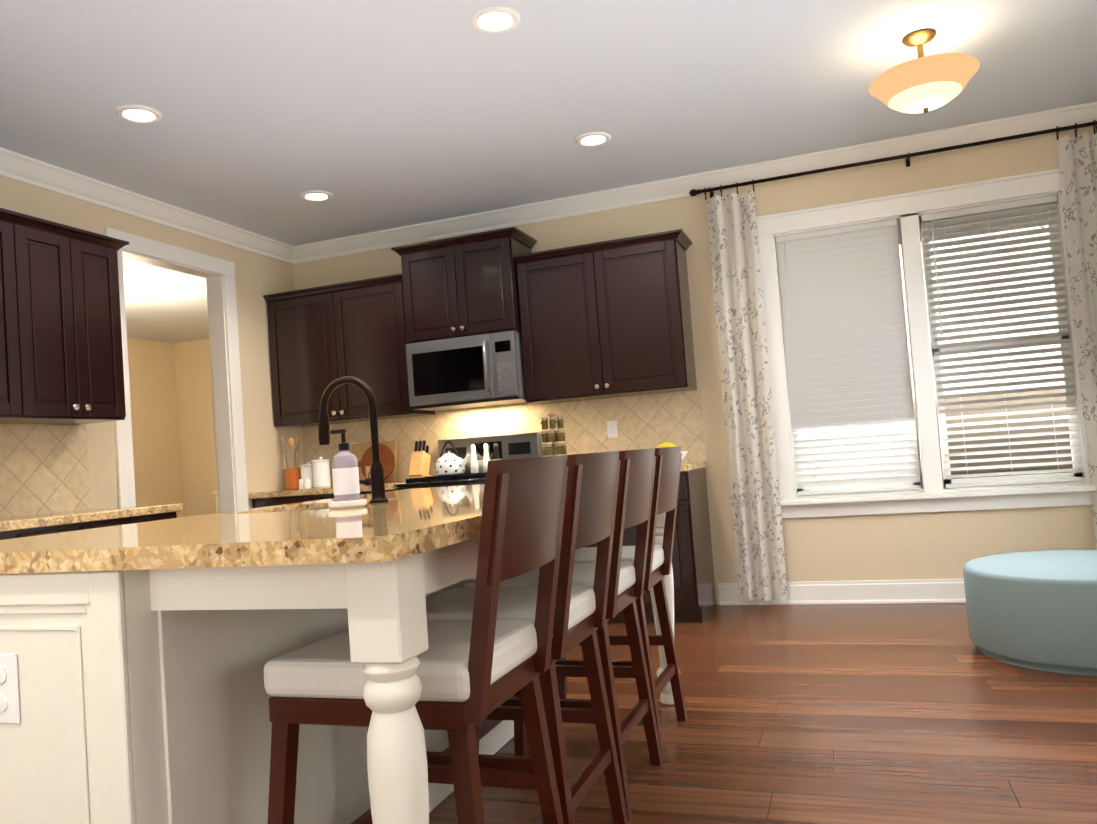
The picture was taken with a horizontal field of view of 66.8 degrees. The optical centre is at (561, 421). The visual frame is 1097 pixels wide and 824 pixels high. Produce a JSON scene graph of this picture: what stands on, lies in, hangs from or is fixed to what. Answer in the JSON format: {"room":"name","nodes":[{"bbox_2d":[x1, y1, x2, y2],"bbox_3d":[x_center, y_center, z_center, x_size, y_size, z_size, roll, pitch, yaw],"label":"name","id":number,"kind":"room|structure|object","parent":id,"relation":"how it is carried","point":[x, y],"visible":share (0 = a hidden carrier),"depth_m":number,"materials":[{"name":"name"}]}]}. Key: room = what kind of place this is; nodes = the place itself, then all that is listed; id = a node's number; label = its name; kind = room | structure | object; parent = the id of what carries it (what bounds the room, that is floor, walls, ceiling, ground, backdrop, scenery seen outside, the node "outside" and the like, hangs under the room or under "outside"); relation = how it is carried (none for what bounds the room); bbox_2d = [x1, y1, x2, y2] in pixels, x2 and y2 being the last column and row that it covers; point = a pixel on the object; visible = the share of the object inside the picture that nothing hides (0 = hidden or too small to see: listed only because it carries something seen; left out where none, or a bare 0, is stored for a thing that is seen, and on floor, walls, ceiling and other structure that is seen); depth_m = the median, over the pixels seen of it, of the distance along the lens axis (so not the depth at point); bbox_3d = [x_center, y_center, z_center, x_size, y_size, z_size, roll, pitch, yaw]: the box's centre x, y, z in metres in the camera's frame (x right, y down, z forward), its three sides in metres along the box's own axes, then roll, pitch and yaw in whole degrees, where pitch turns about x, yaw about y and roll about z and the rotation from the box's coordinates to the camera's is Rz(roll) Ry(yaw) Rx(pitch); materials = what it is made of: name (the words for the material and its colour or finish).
{"room":"kitchen","nodes":[
{"label":"kitchen","id":0,"kind":"room"},
{"bbox_2d":[0,176,303,517],"bbox_3d":[-2.945,0.018,3.748,0.120,2.750,11.300,-5,-2,19],"label":"wall","id":1,"kind":"structure","parent":0,"point":[172,423],"depth_m":6.09,"materials":[{"name":"beige paint"}]},
{"bbox_2d":[0,208,39,423],"bbox_3d":[-2.781,-0.484,3.630,0.342,0.958,0.731,-5,-2,19],"label":"upper cabinet","id":2,"kind":"object","parent":1,"relation":"attached to","point":[19,362],"depth_m":3.86,"materials":[{"name":"brown wood"}]},
{"bbox_2d":[0,424,90,517],"bbox_3d":[-2.805,0.240,3.902,0.008,0.459,1.350,-5,-2,19],"label":"tile backsplash","id":3,"kind":"structure","parent":1,"relation":"attached to","point":[44,468],"depth_m":4.28,"materials":[{"name":"beige tile"}]},
{"bbox_2d":[28,216,125,424],"bbox_3d":[-2.594,-0.476,4.167,0.342,0.958,0.651,-5,-2,19],"label":"upper cabinet","id":4,"kind":"object","parent":1,"relation":"attached to","point":[61,357],"depth_m":4.16,"materials":[{"name":"brown wood"}]},
{"bbox_2d":[0,147,295,263],"bbox_3d":[-3.399,-1.325,2.459,0.085,0.110,8.330,-5,-2,19],"label":"crown molding","id":5,"kind":"structure","parent":1,"relation":"attached to","point":[30,171],"depth_m":4.93,"materials":[{"name":"white paint"}]},
{"bbox_2d":[104,227,248,512],"bbox_3d":[-2.418,0.155,5.241,0.160,2.520,1.050,-5,-2,19],"label":"door frame","id":6,"kind":"structure","parent":1,"relation":"attached to","point":[218,274],"depth_m":5.62,"materials":[{"name":"white paint"}]},
{"bbox_2d":[0,0,1096,342],"bbox_3d":[-0.555,-1.608,2.997,13.000,0.080,11.400,-5,-2,19],"label":"ceiling","id":7,"kind":"structure","parent":0,"point":[376,114],"depth_m":3.96,"materials":[{"name":"white paint"}]},
{"bbox_2d":[115,105,161,123],"bbox_3d":[-1.960,-1.423,3.862,0.196,0.012,0.196,-5,-2,19],"label":"recessed light","id":8,"kind":"object","parent":7,"relation":"in","point":[141,114],"visible":1,"depth_m":3.86,"materials":[{"name":"white paint"}]},
{"bbox_2d":[300,190,332,201],"bbox_3d":[-1.524,-1.402,5.181,0.196,0.012,0.196,-5,-2,19],"label":"recessed light","id":9,"kind":"object","parent":7,"relation":"in","point":[316,195],"visible":0.98,"depth_m":5.17,"materials":[{"name":"white paint"}]},
{"bbox_2d":[470,6,519,33],"bbox_3d":[-0.258,-1.573,3.264,0.196,0.012,0.196,-5,-2,19],"label":"recessed light","id":10,"kind":"object","parent":7,"relation":"in","point":[495,19],"visible":1,"depth_m":3.26,"materials":[{"name":"white paint"}]},
{"bbox_2d":[576,132,610,146],"bbox_3d":[0.178,-1.551,4.584,0.196,0.012,0.196,-5,-2,19],"label":"recessed light","id":11,"kind":"object","parent":7,"relation":"in","point":[592,139],"visible":1,"depth_m":4.58,"materials":[{"name":"white paint"}]},
{"bbox_2d":[869,29,979,112],"bbox_3d":[1.591,-1.525,3.660,0.450,0.344,0.450,-5,-2,19],"label":"ceiling lamp","id":12,"kind":"object","parent":7,"relation":"attached to","point":[921,83],"visible":1,"depth_m":3.55,"materials":[{"name":"beige glass"}]},
{"bbox_2d":[292,127,1095,604],"bbox_3d":[0.754,-0.184,5.475,5.760,2.750,0.120,-5,-2,19],"label":"wall","id":13,"kind":"structure","parent":0,"point":[924,545],"depth_m":5.10,"materials":[{"name":"beige paint"}]},
{"bbox_2d":[263,274,434,426],"bbox_3d":[-1.536,-0.480,6.007,1.140,0.958,0.374,-5,-2,19],"label":"upper cabinet","id":14,"kind":"object","parent":13,"relation":"attached to","point":[321,338],"visible":0.94,"depth_m":5.86,"materials":[{"name":"brown wood"}]},
{"bbox_2d":[391,227,536,343],"bbox_3d":[-0.639,-0.883,5.681,0.910,0.663,0.414,-5,-2,19],"label":"upper cabinet","id":15,"kind":"object","parent":13,"relation":"attached to","point":[460,286],"visible":0.98,"depth_m":5.51,"materials":[{"name":"brown wood"}]},
{"bbox_2d":[406,330,525,410],"bbox_3d":[-0.601,-0.328,5.630,0.784,0.443,0.458,-5,-2,19],"label":"over-the-range microwave","id":16,"kind":"object","parent":15,"relation":"attached to","point":[481,370],"visible":0.96,"depth_m":5.45,"materials":[{"name":"grey metal"}]},
{"bbox_2d":[302,389,706,485],"bbox_3d":[-0.523,0.141,5.845,3.059,0.479,0.008,-5,-2,19],"label":"tile backsplash","id":17,"kind":"structure","parent":13,"relation":"attached to","point":[648,421],"depth_m":5.65,"materials":[{"name":"beige tile"}]},
{"bbox_2d":[606,420,617,437],"bbox_3d":[0.340,0.054,5.539,0.070,0.114,0.006,-5,-2,19],"label":"outlet","id":18,"kind":"object","parent":17,"relation":"attached to","point":[612,429],"visible":1,"depth_m":5.54,"materials":[{"name":"white plastic"}]},
{"bbox_2d":[513,229,696,403],"bbox_3d":[0.303,-0.641,5.372,1.106,0.958,0.374,-5,-2,19],"label":"upper cabinet","id":19,"kind":"object","parent":13,"relation":"attached to","point":[606,319],"visible":1,"depth_m":5.23,"materials":[{"name":"brown wood"}]},
{"bbox_2d":[296,102,1096,263],"bbox_3d":[0.609,-1.500,5.436,5.550,0.110,0.085,-5,-2,19],"label":"crown molding","id":20,"kind":"structure","parent":13,"relation":"attached to","point":[677,187],"depth_m":5.35,"materials":[{"name":"white paint"}]},
{"bbox_2d":[718,579,965,604],"bbox_3d":[2.215,0.996,4.875,2.570,0.135,0.026,-5,-2,19],"label":"baseboard","id":21,"kind":"structure","parent":13,"relation":"attached to","point":[890,591],"depth_m":4.99,"materials":[{"name":"white paint"}]},
{"bbox_2d":[689,121,1096,197],"bbox_3d":[1.970,-1.554,4.950,2.424,0.080,0.112,-5,-2,19],"label":"curtain rod","id":22,"kind":"object","parent":13,"relation":"attached to","point":[693,192],"visible":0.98,"depth_m":4.91,"materials":[{"name":"black metal"}]},
{"bbox_2d":[704,179,787,600],"bbox_3d":[1.154,-0.196,5.193,0.308,2.611,0.078,-5,-2,19],"label":"curtain","id":23,"kind":"object","parent":22,"relation":"hanging from","point":[749,426],"visible":0.98,"depth_m":5.19,"materials":[{"name":"white fabric"}]},
{"bbox_2d":[1056,120,1096,549],"bbox_3d":[2.996,-0.357,4.558,0.278,2.611,0.079,-5,-2,19],"label":"curtain","id":24,"kind":"object","parent":22,"relation":"hanging from","point":[1077,158],"visible":0.88,"depth_m":4.60,"materials":[{"name":"white fabric"}]},
{"bbox_2d":[756,169,1095,518],"bbox_3d":[2.149,-0.412,4.964,1.830,1.898,0.180,-5,-2,19],"label":"window","id":25,"kind":"structure","parent":13,"relation":"in","point":[907,211],"depth_m":4.94,"materials":[{"name":"white paint"}]},
{"bbox_2d":[775,219,920,495],"bbox_3d":[1.749,-0.378,5.102,0.710,1.629,0.064,-5,-2,19],"label":"window blind","id":26,"kind":"object","parent":25,"relation":"attached to","point":[847,366],"visible":0.96,"depth_m":5.10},
{"bbox_2d":[921,195,1084,487],"bbox_3d":[2.550,-0.448,4.826,0.710,1.629,0.064,-5,-2,19],"label":"window blind","id":27,"kind":"object","parent":25,"relation":"attached to","point":[986,212],"visible":0.9,"depth_m":4.83,"materials":[{"name":"white plastic"}]},
{"bbox_2d":[429,603,1096,823],"bbox_3d":[-0.348,1.202,2.884,13.000,0.060,11.400,-5,-2,19],"label":"floor","id":28,"kind":"structure","parent":0,"point":[911,713],"depth_m":2.87,"materials":[{"name":"brown wood"}]},
{"bbox_2d":[0,503,182,539],"bbox_3d":[-2.441,0.900,3.766,0.664,0.920,1.350,-5,-2,19],"label":"base cabinet","id":29,"kind":"object","parent":28,"relation":"on","point":[34,525],"visible":0.06,"depth_m":3.81,"materials":[{"name":"beige stone"}]},
{"bbox_2d":[212,491,218,512],"bbox_3d":[-3.001,1.177,9.355,1.840,0.900,0.487,-5,-2,19],"label":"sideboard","id":30,"kind":"object","parent":28,"relation":"on","point":[215,493],"depth_m":9.46,"materials":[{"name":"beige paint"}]},
{"bbox_2d":[249,481,405,507],"bbox_3d":[-1.470,0.911,5.810,1.163,0.920,0.664,-5,-2,19],"label":"base cabinet","id":31,"kind":"object","parent":28,"relation":"on","point":[271,498],"visible":0.04,"depth_m":5.62,"materials":[{"name":"stone"}]},
{"bbox_2d":[281,436,300,489],"bbox_3d":[-1.950,0.298,6.024,0.144,0.388,0.110,-5,-2,19],"label":"utensil crock","id":32,"kind":"object","parent":31,"relation":"on","point":[292,476],"visible":0.96,"depth_m":5.99,"materials":[{"name":"orange ceramic"}]},
{"bbox_2d":[299,457,330,488],"bbox_3d":[-1.788,0.368,5.928,0.242,0.218,0.249,-5,-2,19],"label":"ceramic canister","id":33,"kind":"object","parent":31,"relation":"on","point":[315,473],"visible":1,"depth_m":5.91,"materials":[{"name":"white ceramic"}]},
{"bbox_2d":[351,440,396,481],"bbox_3d":[-1.382,0.301,6.024,0.400,0.299,0.181,-5,-2,19],"label":"cutting boards","id":34,"kind":"object","parent":31,"relation":"on","point":[362,452],"visible":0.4,"depth_m":6.02,"materials":[{"name":"brown wood"}]},
{"bbox_2d":[408,440,431,477],"bbox_3d":[-0.992,0.275,5.823,0.100,0.278,0.171,-5,-2,19],"label":"knife block","id":35,"kind":"object","parent":31,"relation":"on","point":[419,466],"visible":0.92,"depth_m":5.79,"materials":[{"name":"brown wood"}]},
{"bbox_2d":[0,513,679,823],"bbox_3d":[-0.466,0.727,2.572,1.236,0.880,2.248,-5,-2,19],"label":"kitchen island","id":36,"kind":"object","parent":28,"relation":"on","point":[145,652],"depth_m":1.57,"materials":[{"name":"beige paint"}]},
{"bbox_2d":[0,654,19,723],"bbox_3d":[-1.083,0.518,1.607,0.086,0.134,0.011,-5,-2,19],"label":"outlet","id":37,"kind":"object","parent":36,"relation":"attached to","point":[9,702],"visible":1,"depth_m":1.60,"materials":[{"name":"white plastic"}]},
{"bbox_2d":[0,484,484,575],"bbox_3d":[-0.490,0.268,2.587,1.272,0.040,2.300,-5,-2,19],"label":"island countertop","id":38,"kind":"structure","parent":36,"relation":"on","point":[416,521],"depth_m":1.54,"materials":[{"name":"beige stone"}]},
{"bbox_2d":[327,429,366,508],"bbox_3d":[-0.619,0.135,2.385,0.112,0.226,0.112,-5,-2,19],"label":"dish soap bottle","id":39,"kind":"object","parent":38,"relation":"on","point":[345,475],"visible":1,"depth_m":2.35,"materials":[{"name":"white plastic"}]},
{"bbox_2d":[318,376,388,502],"bbox_3d":[-0.658,0.059,2.606,0.231,0.401,0.060,-5,-2,19],"label":"faucet","id":40,"kind":"object","parent":38,"relation":"on","point":[375,481],"visible":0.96,"depth_m":2.58,"materials":[{"name":"black metal"}]},
{"bbox_2d":[264,455,567,823],"bbox_3d":[-0.273,0.607,1.755,0.597,1.025,0.442,-5,-2,19],"label":"bar stool","id":41,"kind":"object","parent":28,"relation":"on","point":[481,665],"visible":0.88,"depth_m":1.63,"materials":[{"name":"brown wood"}]},
{"bbox_2d":[396,432,542,489],"bbox_3d":[-0.570,0.695,5.461,0.764,1.190,0.729,-5,-2,19],"label":"range","id":42,"kind":"object","parent":28,"relation":"on","point":[515,446],"visible":0.15,"depth_m":5.69,"materials":[{"name":"grey metal"}]},
{"bbox_2d":[435,441,468,475],"bbox_3d":[-0.732,0.246,5.634,0.259,0.232,0.200,-5,-2,19],"label":"kettle","id":43,"kind":"object","parent":42,"relation":"on","point":[448,463],"visible":1,"depth_m":5.57,"materials":[{"name":"white ceramic"}]},
{"bbox_2d":[470,444,478,472],"bbox_3d":[-0.593,0.254,5.660,0.055,0.197,0.055,-4,-2,7],"label":"salt","id":44,"kind":"object","parent":42,"relation":"on","point":[474,466],"depth_m":5.64,"materials":[{"name":"white ceramic"}]},
{"bbox_2d":[483,443,489,471],"bbox_3d":[-0.508,0.248,5.662,0.055,0.197,0.055,-4,-2,7],"label":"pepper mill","id":45,"kind":"object","parent":42,"relation":"on","point":[486,458],"depth_m":5.65,"materials":[{"name":"white ceramic"}]},
{"bbox_2d":[425,451,627,823],"bbox_3d":[-0.125,0.613,2.180,0.597,1.025,0.442,-5,-2,19],"label":"bar stool","id":46,"kind":"object","parent":28,"relation":"on","point":[589,515],"visible":0.6,"depth_m":2.08,"materials":[{"name":"brown wood"}]},
{"bbox_2d":[462,448,662,820],"bbox_3d":[0.022,0.619,2.605,0.597,1.025,0.442,-5,-2,19],"label":"bar stool","id":47,"kind":"object","parent":28,"relation":"on","point":[633,508],"visible":0.58,"depth_m":2.53,"materials":[{"name":"brown wood"}]},
{"bbox_2d":[527,446,686,760],"bbox_3d":[0.166,0.626,3.021,0.597,1.025,0.442,-5,-2,19],"label":"bar stool","id":48,"kind":"object","parent":28,"relation":"on","point":[664,499],"visible":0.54,"depth_m":2.98,"materials":[{"name":"brown wood"}]},
{"bbox_2d":[586,461,715,622],"bbox_3d":[0.344,0.752,5.184,1.097,0.920,0.664,-5,-2,19],"label":"base cabinet","id":49,"kind":"object","parent":28,"relation":"on","point":[694,582],"visible":0.19,"depth_m":4.82,"materials":[{"name":"brown wood"}]},
{"bbox_2d":[539,414,567,463],"bbox_3d":[-0.046,0.138,5.367,0.176,0.375,0.176,-5,-2,19],"label":"spice carousel","id":50,"kind":"object","parent":49,"relation":"on","point":[553,436],"visible":0.65,"depth_m":5.32,"materials":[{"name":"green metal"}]},
{"bbox_2d":[656,442,688,459],"bbox_3d":[0.648,0.197,5.104,0.270,0.135,0.270,-5,-2,19],"label":"fruit bowl","id":51,"kind":"object","parent":49,"relation":"on","point":[668,444],"visible":0.21,"depth_m":5.07,"materials":[{"name":"yellow food"}]},
{"bbox_2d":[963,550,1096,675],"bbox_3d":[2.301,0.818,3.676,0.920,0.380,0.920,-5,-2,19],"label":"pouf ottoman","id":52,"kind":"object","parent":28,"relation":"on","point":[1036,610],"visible":1,"depth_m":3.44,"materials":[{"name":"teal fabric"}]},
{"label":"outside","id":53,"kind":"structure","parent":0,"visible":0},
{"bbox_3d":[6.685,1.845,23.723,80.000,0.100,70.000,-5,-2,19],"label":"ground","id":54,"kind":"structure","parent":53,"visible":0},
{"bbox_2d":[899,225,1064,400],"bbox_3d":[7.543,-2.132,16.605,6.700,7.130,7.600,-5,-2,19],"label":"house","id":55,"kind":"structure","parent":54,"relation":"on","point":[1000,329],"depth_m":13.14,"materials":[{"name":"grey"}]},
{"bbox_2d":[913,389,1072,488],"bbox_3d":[2.151,0.585,7.822,26.100,1.800,5.150,-5,-2,19],"label":"fence","id":56,"kind":"object","parent":54,"relation":"on","point":[1020,461],"depth_m":9.47,"materials":[{"name":"beige wood"}]}
]}

